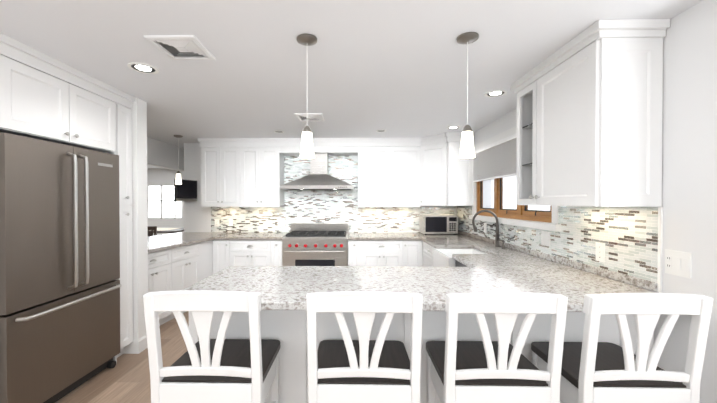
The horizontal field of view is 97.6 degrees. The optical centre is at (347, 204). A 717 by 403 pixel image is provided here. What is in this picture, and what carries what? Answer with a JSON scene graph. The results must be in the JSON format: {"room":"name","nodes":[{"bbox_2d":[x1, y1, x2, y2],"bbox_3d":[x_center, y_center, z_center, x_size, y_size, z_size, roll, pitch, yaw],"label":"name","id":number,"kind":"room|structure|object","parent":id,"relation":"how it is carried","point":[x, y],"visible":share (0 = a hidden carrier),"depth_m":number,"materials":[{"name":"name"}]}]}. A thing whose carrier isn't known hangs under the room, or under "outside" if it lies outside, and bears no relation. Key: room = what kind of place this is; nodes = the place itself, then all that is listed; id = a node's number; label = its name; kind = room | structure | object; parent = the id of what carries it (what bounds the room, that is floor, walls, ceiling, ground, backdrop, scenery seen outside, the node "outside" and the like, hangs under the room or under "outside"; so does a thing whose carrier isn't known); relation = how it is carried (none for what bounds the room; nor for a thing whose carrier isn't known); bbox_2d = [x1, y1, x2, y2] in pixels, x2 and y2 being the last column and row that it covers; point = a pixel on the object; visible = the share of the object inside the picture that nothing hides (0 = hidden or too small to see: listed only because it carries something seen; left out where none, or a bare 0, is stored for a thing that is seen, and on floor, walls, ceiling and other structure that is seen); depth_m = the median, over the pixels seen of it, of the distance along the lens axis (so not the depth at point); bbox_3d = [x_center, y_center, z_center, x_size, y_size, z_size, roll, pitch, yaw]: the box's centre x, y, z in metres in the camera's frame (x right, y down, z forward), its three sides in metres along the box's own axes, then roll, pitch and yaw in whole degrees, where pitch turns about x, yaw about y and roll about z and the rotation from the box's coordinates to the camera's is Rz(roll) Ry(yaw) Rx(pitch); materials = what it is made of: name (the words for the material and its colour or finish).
{"room":"kitchen","nodes":[
{"label":"kitchen","id":0,"kind":"room"},
{"bbox_2d":[0,33,3,128],"bbox_3d":[-2.367,-0.714,1.515,0.695,0.539,0.606,0,1,1],"label":"upper cabinet","id":1,"kind":"object","parent":0,"relation":"attached to","point":[1,35],"depth_m":1.83,"materials":[{"name":"white wood"}]},
{"bbox_2d":[0,34,119,152],"bbox_3d":[-2.352,-0.721,2.270,0.695,0.539,0.905,0,1,1],"label":"upper cabinet","id":2,"kind":"object","parent":0,"relation":"attached to","point":[44,97],"depth_m":2.17,"materials":[{"name":"white wood"}]},
{"bbox_2d":[55,311,188,402],"bbox_3d":[-2.830,1.430,3.339,9.550,0.100,11.800,0,1,1],"label":"floor","id":3,"kind":"structure","parent":0,"point":[126,379],"depth_m":2.51,"materials":[{"name":"brown wood"}]},
{"bbox_2d":[0,133,121,402],"bbox_3d":[-2.296,0.482,2.272,0.778,1.809,0.891,0,1,1],"label":"refrigerator","id":4,"kind":"object","parent":3,"relation":"on","point":[60,285],"visible":1,"depth_m":2.13,"materials":[{"name":"silver metal"}]},
{"bbox_2d":[120,237,132,244],"bbox_3d":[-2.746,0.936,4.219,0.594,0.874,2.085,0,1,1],"label":"base cabinet","id":5,"kind":"object","parent":3,"relation":"on","point":[121,242],"depth_m":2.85,"materials":[{"name":"white wood"}]},
{"bbox_2d":[148,234,215,253],"bbox_3d":[-2.471,0.482,3.761,1.158,0.040,1.356,0,1,1],"label":"countertop","id":6,"kind":"structure","parent":5,"relation":"on","point":[156,243],"depth_m":4.05,"materials":[{"name":"stone"}]},
{"bbox_2d":[170,232,289,239],"bbox_3d":[-1.974,0.473,4.796,2.115,0.040,0.732,0,1,1],"label":"countertop","id":7,"kind":"structure","parent":5,"relation":"on","point":[219,235],"depth_m":4.65,"materials":[{"name":"stone"}]},
{"bbox_2d":[116,245,171,348],"bbox_3d":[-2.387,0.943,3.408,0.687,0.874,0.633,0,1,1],"label":"base cabinet","id":8,"kind":"object","parent":3,"relation":"on","point":[160,262],"depth_m":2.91,"materials":[{"name":"white wood"}]},
{"bbox_2d":[172,243,199,318],"bbox_3d":[-2.306,0.938,3.952,0.684,0.874,0.613,0,1,1],"label":"base cabinet","id":9,"kind":"object","parent":3,"relation":"on","point":[185,259],"depth_m":3.88,"materials":[{"name":"white wood"}]},
{"bbox_2d":[200,240,211,280],"bbox_3d":[-2.251,0.934,4.378,0.636,0.874,0.395,0,1,1],"label":"base cabinet","id":10,"kind":"object","parent":3,"relation":"on","point":[205,247],"depth_m":4.33,"materials":[{"name":"white wood"}]},
{"bbox_2d":[143,290,280,402],"bbox_3d":[-0.597,0.873,1.511,0.475,1.046,0.482,0,1,1],"label":"stool","id":11,"kind":"object","parent":3,"relation":"on","point":[205,368],"visible":1,"depth_m":1.32,"materials":[{"name":"white wood"}]},
{"bbox_2d":[212,240,231,274],"bbox_3d":[-1.790,0.930,4.813,0.235,0.874,0.675,0,1,1],"label":"base cabinet","id":12,"kind":"object","parent":3,"relation":"on","point":[221,249],"depth_m":4.48,"materials":[{"name":"white wood"}]},
{"bbox_2d":[184,310,307,402],"bbox_3d":[-0.565,0.954,2.110,0.675,0.874,0.664,0,1,1],"label":"base cabinet","id":13,"kind":"object","parent":3,"relation":"on","point":[289,327],"depth_m":1.79,"materials":[{"name":"white wood"}]},
{"bbox_2d":[232,240,281,265],"bbox_3d":[-1.376,0.931,4.806,0.592,0.874,0.675,0,1,1],"label":"base cabinet","id":14,"kind":"object","parent":3,"relation":"on","point":[244,252],"depth_m":4.47,"materials":[{"name":"white wood"}]},
{"bbox_2d":[282,223,348,265],"bbox_3d":[-0.450,0.835,4.740,0.926,1.065,0.769,0,1,1],"label":"range","id":15,"kind":"object","parent":3,"relation":"on","point":[314,244],"visible":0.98,"depth_m":4.42,"materials":[{"name":"silver metal"}]},
{"bbox_2d":[317,312,410,359],"bbox_3d":[0.050,0.954,2.099,0.645,0.874,0.664,0,1,1],"label":"base cabinet","id":16,"kind":"object","parent":3,"relation":"on","point":[328,328],"depth_m":1.78,"materials":[{"name":"white wood"}]},
{"bbox_2d":[306,291,422,402],"bbox_3d":[0.073,0.873,1.498,0.475,1.046,0.482,0,1,1],"label":"stool","id":17,"kind":"object","parent":3,"relation":"on","point":[364,368],"visible":1,"depth_m":1.31,"materials":[{"name":"white wood"}]},
{"bbox_2d":[360,240,403,265],"bbox_3d":[0.490,0.931,4.770,0.592,0.874,0.675,0,1,1],"label":"base cabinet","id":18,"kind":"object","parent":3,"relation":"on","point":[372,252],"depth_m":4.43,"materials":[{"name":"white wood"}]},
{"bbox_2d":[348,232,419,239],"bbox_3d":[0.743,0.474,4.745,1.451,0.040,0.732,0,1,1],"label":"countertop","id":19,"kind":"structure","parent":18,"relation":"on","point":[352,235],"depth_m":4.52,"materials":[{"name":"stone"}]},
{"bbox_2d":[404,240,421,266],"bbox_3d":[0.939,0.931,4.762,0.306,0.874,0.675,0,1,1],"label":"base cabinet","id":20,"kind":"object","parent":3,"relation":"on","point":[411,247],"depth_m":4.43,"materials":[{"name":"white wood"}]},
{"bbox_2d":[420,241,486,266],"bbox_3d":[1.401,0.937,4.021,0.695,0.874,0.830,0,1,1],"label":"base cabinet","id":21,"kind":"object","parent":3,"relation":"on","point":[426,251],"depth_m":4.23,"materials":[{"name":"white wood"}]},
{"bbox_2d":[412,230,658,301],"bbox_3d":[1.373,0.461,3.308,0.738,0.090,3.582,0,1,1],"label":"countertop","id":22,"kind":"structure","parent":21,"relation":"on","point":[511,268],"depth_m":2.24,"materials":[{"name":"stone"}]},
{"bbox_2d":[419,214,457,234],"bbox_3d":[1.421,0.301,4.909,0.520,0.300,0.322,0,1,1],"label":"microwave","id":23,"kind":"object","parent":22,"relation":"on","point":[438,223],"visible":1,"depth_m":4.76,"materials":[{"name":"silver metal"}]},
{"bbox_2d":[433,249,485,266],"bbox_3d":[1.213,0.621,3.306,0.466,0.228,0.596,0,1,1],"label":"farmhouse sink","id":24,"kind":"object","parent":22,"relation":"in","point":[442,258],"visible":0.25,"depth_m":3.47,"materials":[{"name":"white ceramic"}]},
{"bbox_2d":[472,210,499,246],"bbox_3d":[1.564,0.261,3.517,0.270,0.407,0.180,0,1,1],"label":"faucet","id":25,"kind":"object","parent":22,"relation":"on","point":[497,228],"visible":1,"depth_m":3.50,"materials":[{"name":"grey metal"}]},
{"bbox_2d":[455,260,467,266],"bbox_3d":[1.313,0.950,2.687,0.671,0.872,0.594,0,1,1],"label":"dishwasher","id":26,"kind":"object","parent":3,"relation":"on","point":[458,264],"visible":0.02,"depth_m":2.87,"materials":[{"name":"silver metal"}]},
{"bbox_2d":[420,311,523,402],"bbox_3d":[0.649,0.954,2.088,0.645,0.874,0.664,0,1,1],"label":"base cabinet","id":27,"kind":"object","parent":3,"relation":"on","point":[433,322],"depth_m":1.77,"materials":[{"name":"white wood"}]},
{"bbox_2d":[426,292,567,402],"bbox_3d":[0.649,0.873,1.488,0.475,1.046,0.482,0,1,1],"label":"stool","id":28,"kind":"object","parent":3,"relation":"on","point":[486,369],"visible":1,"depth_m":1.30,"materials":[{"name":"white wood"}]},
{"bbox_2d":[524,312,653,402],"bbox_3d":[1.319,0.955,2.075,0.785,0.874,0.664,0,1,1],"label":"base cabinet","id":29,"kind":"object","parent":3,"relation":"on","point":[539,331],"depth_m":1.75,"materials":[{"name":"white wood"}]},
{"bbox_2d":[183,262,583,311],"bbox_3d":[0.243,0.498,1.984,2.346,0.040,0.893,0,1,1],"label":"countertop","id":30,"kind":"structure","parent":29,"relation":"on","point":[280,287],"depth_m":1.93,"materials":[{"name":"stone"}]},
{"bbox_2d":[531,293,712,402],"bbox_3d":[1.216,0.873,1.477,0.475,1.046,0.482,0,1,1],"label":"stool","id":31,"kind":"object","parent":3,"relation":"on","point":[593,370],"visible":0.98,"depth_m":1.29,"materials":[{"name":"white wood"}]},
{"bbox_3d":[-5.057,1.340,7.231,4.750,0.012,3.700,0,1,1],"label":"carpet floor","id":32,"kind":"structure","parent":3,"relation":"on","visible":0},
{"bbox_2d":[148,226,156,236],"bbox_3d":[-4.220,0.894,6.782,0.440,0.888,0.440,0,1,1],"label":"dining chair","id":33,"kind":"object","parent":32,"relation":"on","point":[152,228],"visible":0.17,"depth_m":6.56,"materials":[{"name":"brown wood"}]},
{"bbox_2d":[149,228,183,235],"bbox_3d":[-4.500,0.956,7.568,1.250,0.750,1.000,0,1,1],"label":"dining table","id":34,"kind":"object","parent":32,"relation":"on","point":[167,230],"visible":0.21,"depth_m":7.23,"materials":[{"name":"brown wood"}]},
{"bbox_2d":[123,97,147,353],"bbox_3d":[-2.313,0.193,2.996,0.755,2.380,0.169,0,1,1],"label":"wall","id":35,"kind":"structure","parent":0,"point":[138,345],"depth_m":2.95,"materials":[{"name":"white paint"}]},
{"bbox_2d":[110,90,135,156],"bbox_3d":[-2.342,-0.726,2.817,0.695,0.539,0.189,0,1,1],"label":"upper cabinet","id":36,"kind":"object","parent":35,"relation":"attached to","point":[126,100],"depth_m":2.83,"materials":[{"name":"white wood"}]},
{"bbox_2d":[147,169,183,235],"bbox_3d":[-5.056,0.139,9.121,4.880,2.380,0.100,0,1,1],"label":"wall","id":37,"kind":"structure","parent":0,"point":[161,176],"depth_m":9.07,"materials":[{"name":"white paint"}]},
{"bbox_2d":[147,184,180,218],"bbox_3d":[-5.696,-0.091,9.121,1.800,1.000,0.040,0,1,1],"label":"window","id":38,"kind":"structure","parent":37,"relation":"in","point":[161,192],"depth_m":9.10,"materials":[{"name":"white wood"}]},
{"bbox_2d":[147,137,183,171],"bbox_3d":[-3.056,-0.809,4.074,0.130,0.395,3.900,0,1,1],"label":"wall","id":39,"kind":"structure","parent":0,"point":[161,154],"depth_m":5.10,"materials":[{"name":"white paint"}]},
{"bbox_2d":[184,143,456,232],"bbox_3d":[-0.405,0.174,5.183,4.570,2.380,0.100,0,1,1],"label":"wall","id":40,"kind":"structure","parent":0,"point":[197,217],"depth_m":5.17,"materials":[{"name":"white paint"}]},
{"bbox_2d":[174,179,196,200],"bbox_3d":[-2.545,-0.227,4.956,0.164,0.335,0.404,0,1,1],"label":"wall-mounted tv","id":41,"kind":"object","parent":40,"relation":"attached to","point":[185,190],"visible":0.88,"depth_m":4.92,"materials":[{"name":"black metal"}]},
{"bbox_2d":[198,139,241,206],"bbox_3d":[-1.939,-0.504,4.977,0.603,1.020,0.342,0,1,1],"label":"upper cabinet","id":42,"kind":"object","parent":40,"relation":"attached to","point":[221,159],"depth_m":4.81,"materials":[{"name":"white wood"}]},
{"bbox_2d":[242,139,285,206],"bbox_3d":[-1.336,-0.503,4.966,0.602,1.020,0.342,0,1,1],"label":"upper cabinet","id":43,"kind":"object","parent":40,"relation":"attached to","point":[262,159],"depth_m":4.80,"materials":[{"name":"white wood"}]},
{"bbox_2d":[281,153,352,189],"bbox_3d":[-0.441,-0.516,4.857,1.070,0.560,0.522,0,1,1],"label":"range hood","id":44,"kind":"object","parent":40,"relation":"attached to","point":[319,177],"visible":1,"depth_m":4.72,"materials":[{"name":"silver metal"}]},
{"bbox_2d":[211,156,454,231],"bbox_3d":[-0.231,-0.175,5.121,4.019,1.249,0.008,0,1,1],"label":"tile backsplash","id":45,"kind":"structure","parent":40,"relation":"attached to","point":[300,206],"depth_m":5.12,"materials":[{"name":"tile"}]},
{"bbox_2d":[215,219,218,226],"bbox_3d":[-2.140,0.299,5.154,0.075,0.120,0.008,0,1,1],"label":"electrical outlet plate","id":46,"kind":"object","parent":45,"relation":"attached to","point":[216,222],"visible":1,"depth_m":5.15,"materials":[{"name":"white plastic"}]},
{"bbox_2d":[278,219,284,226],"bbox_3d":[-1.081,0.294,5.133,0.120,0.120,0.009,0,1,1],"label":"electrical outlet plate","id":47,"kind":"object","parent":45,"relation":"attached to","point":[281,222],"visible":1,"depth_m":5.13,"materials":[{"name":"white plastic"}]},
{"bbox_2d":[406,219,412,226],"bbox_3d":[1.014,0.294,5.094,0.120,0.120,0.009,0,1,1],"label":"electrical outlet plate","id":48,"kind":"object","parent":45,"relation":"attached to","point":[409,222],"visible":1,"depth_m":5.09,"materials":[{"name":"white plastic"}]},
{"bbox_2d":[358,137,417,206],"bbox_3d":[0.642,-0.503,4.928,0.948,1.020,0.342,0,1,1],"label":"upper cabinet","id":49,"kind":"object","parent":40,"relation":"attached to","point":[387,167],"depth_m":4.76,"materials":[{"name":"white wood"}]},
{"bbox_2d":[426,132,449,205],"bbox_3d":[1.267,-0.501,4.735,0.309,1.020,0.704,0,1,1],"label":"upper cabinet","id":50,"kind":"object","parent":40,"relation":"attached to","point":[437,146],"depth_m":4.53,"materials":[{"name":"white wood"}]},
{"bbox_2d":[0,0,702,168],"bbox_3d":[-2.830,-1.050,3.317,9.550,0.100,11.800,0,1,1],"label":"ceiling","id":51,"kind":"structure","parent":0,"point":[369,68],"depth_m":2.06,"materials":[{"name":"white paint"}]},
{"bbox_2d":[127,62,158,73],"bbox_3d":[-1.477,-0.987,2.272,0.194,0.006,0.194,0,1,1],"label":"recessed light","id":52,"kind":"object","parent":51,"relation":"in","point":[144,68],"visible":1,"depth_m":2.27,"materials":[{"name":"white plastic"}]},
{"bbox_2d":[173,135,182,183],"bbox_3d":[-2.471,-0.658,4.590,0.124,0.705,0.124,0,1,1],"label":"pendant light","id":53,"kind":"object","parent":51,"relation":"hanging from","point":[178,178],"visible":1,"depth_m":4.57,"materials":[{"name":"white glass"}]},
{"bbox_2d":[144,35,215,59],"bbox_3d":[-1.035,-0.980,1.969,0.294,0.015,0.294,0,1,1],"label":"ceiling vent","id":54,"kind":"object","parent":51,"relation":"in","point":[182,47],"visible":1,"depth_m":1.94,"materials":[{"name":"silver metal"}]},
{"bbox_2d":[297,33,316,158],"bbox_3d":[-0.240,-0.634,1.868,0.124,0.705,0.124,0,1,1],"label":"pendant light","id":55,"kind":"object","parent":51,"relation":"hanging from","point":[307,150],"visible":0.98,"depth_m":1.84,"materials":[{"name":"white glass"}]},
{"bbox_2d":[294,113,323,120],"bbox_3d":[-0.425,-0.994,3.573,0.300,0.015,0.300,0,1,1],"label":"ceiling vent","id":56,"kind":"object","parent":51,"relation":"in","point":[309,116],"visible":1,"depth_m":3.54,"materials":[{"name":"silver metal"}]},
{"bbox_2d":[446,126,460,129],"bbox_3d":[1.382,-1.003,4.085,0.184,0.006,0.184,0,1,1],"label":"recessed light","id":57,"kind":"object","parent":51,"relation":"in","point":[453,127],"visible":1,"depth_m":4.08,"materials":[{"name":"white plastic"}]},
{"bbox_2d":[456,32,478,157],"bbox_3d":[0.708,-0.633,1.850,0.124,0.705,0.124,0,1,1],"label":"pendant light","id":58,"kind":"object","parent":51,"relation":"hanging from","point":[467,143],"visible":0.98,"depth_m":1.83,"materials":[{"name":"white glass"}]},
{"bbox_2d":[484,90,506,96],"bbox_3d":[1.325,-0.992,2.803,0.184,0.006,0.184,0,1,1],"label":"recessed light","id":59,"kind":"object","parent":51,"relation":"in","point":[496,93],"visible":1,"depth_m":2.80,"materials":[{"name":"white plastic"}]},
{"bbox_2d":[467,0,716,402],"bbox_3d":[1.757,0.208,1.267,0.100,2.380,7.850,0,1,1],"label":"wall","id":60,"kind":"structure","parent":0,"point":[689,157],"depth_m":1.57,"materials":[{"name":"white paint"}]},
{"bbox_2d":[418,137,425,206],"bbox_3d":[1.257,-0.498,4.599,0.318,1.024,0.328,0,1,1],"label":"upper cabinet","id":61,"kind":"object","parent":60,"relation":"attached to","point":[421,140],"depth_m":4.72,"materials":[{"name":"white wood"}]},
{"bbox_2d":[450,132,473,205],"bbox_3d":[1.595,-0.501,4.729,0.346,1.020,0.704,0,1,1],"label":"upper cabinet","id":62,"kind":"object","parent":60,"relation":"attached to","point":[461,169],"depth_m":4.38,"materials":[{"name":"white wood"}]},
{"bbox_2d":[469,126,560,231],"bbox_3d":[1.766,-0.302,3.462,0.145,1.018,1.890,0,1,1],"label":"window","id":63,"kind":"structure","parent":60,"relation":"in","point":[497,196],"depth_m":3.51,"materials":[{"name":"brown wood"}]},
{"bbox_2d":[473,133,516,181],"bbox_3d":[1.722,-0.512,3.487,0.045,0.415,1.660,0,1,1],"label":"window blinds","id":64,"kind":"object","parent":63,"relation":"attached to","point":[499,157],"visible":0.56,"depth_m":3.60,"materials":[{"name":"white fabric"}]},
{"bbox_2d":[522,123,532,165],"bbox_3d":[1.553,-0.466,2.420,0.301,0.308,0.240,0,1,1],"label":"glass shelves","id":65,"kind":"object","parent":60,"relation":"attached to","point":[529,126],"visible":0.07,"depth_m":2.48,"materials":[{"name":"white"}]},
{"bbox_2d":[455,206,662,292],"bbox_3d":[1.734,0.230,3.384,0.022,0.468,3.360,0,1,1],"label":"tile backsplash","id":66,"kind":"structure","parent":60,"relation":"attached to","point":[631,238],"depth_m":2.10,"materials":[{"name":"tile"}]},
{"bbox_2d":[541,231,549,246],"bbox_3d":[1.721,0.292,2.724,0.009,0.125,0.125,0,1,1],"label":"electrical outlet plate","id":67,"kind":"object","parent":66,"relation":"attached to","point":[545,238],"visible":1,"depth_m":2.72,"materials":[{"name":"white plastic"}]},
{"bbox_2d":[596,242,604,262],"bbox_3d":[1.711,0.321,2.122,0.006,0.125,0.075,0,1,1],"label":"electrical outlet plate","id":68,"kind":"object","parent":66,"relation":"attached to","point":[600,252],"visible":1,"depth_m":2.12,"materials":[{"name":"white plastic"}]},
{"bbox_2d":[530,19,669,206],"bbox_3d":[1.544,-0.492,2.018,0.346,0.990,0.624,0,1,1],"label":"upper cabinet","id":69,"kind":"object","parent":60,"relation":"attached to","point":[590,103],"depth_m":1.72,"materials":[{"name":"white wood"}]},
{"bbox_2d":[665,249,691,278],"bbox_3d":[1.709,0.303,1.624,0.009,0.128,0.128,0,1,1],"label":"electrical outlet plate","id":70,"kind":"object","parent":60,"relation":"attached to","point":[678,263],"visible":1,"depth_m":1.61,"materials":[{"name":"white plastic"}]},
{"label":"outside","id":71,"kind":"structure","parent":0,"visible":0},
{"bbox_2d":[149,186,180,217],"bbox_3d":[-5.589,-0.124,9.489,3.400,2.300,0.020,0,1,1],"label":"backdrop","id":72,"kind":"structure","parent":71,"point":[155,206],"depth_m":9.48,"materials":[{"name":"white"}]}
]}

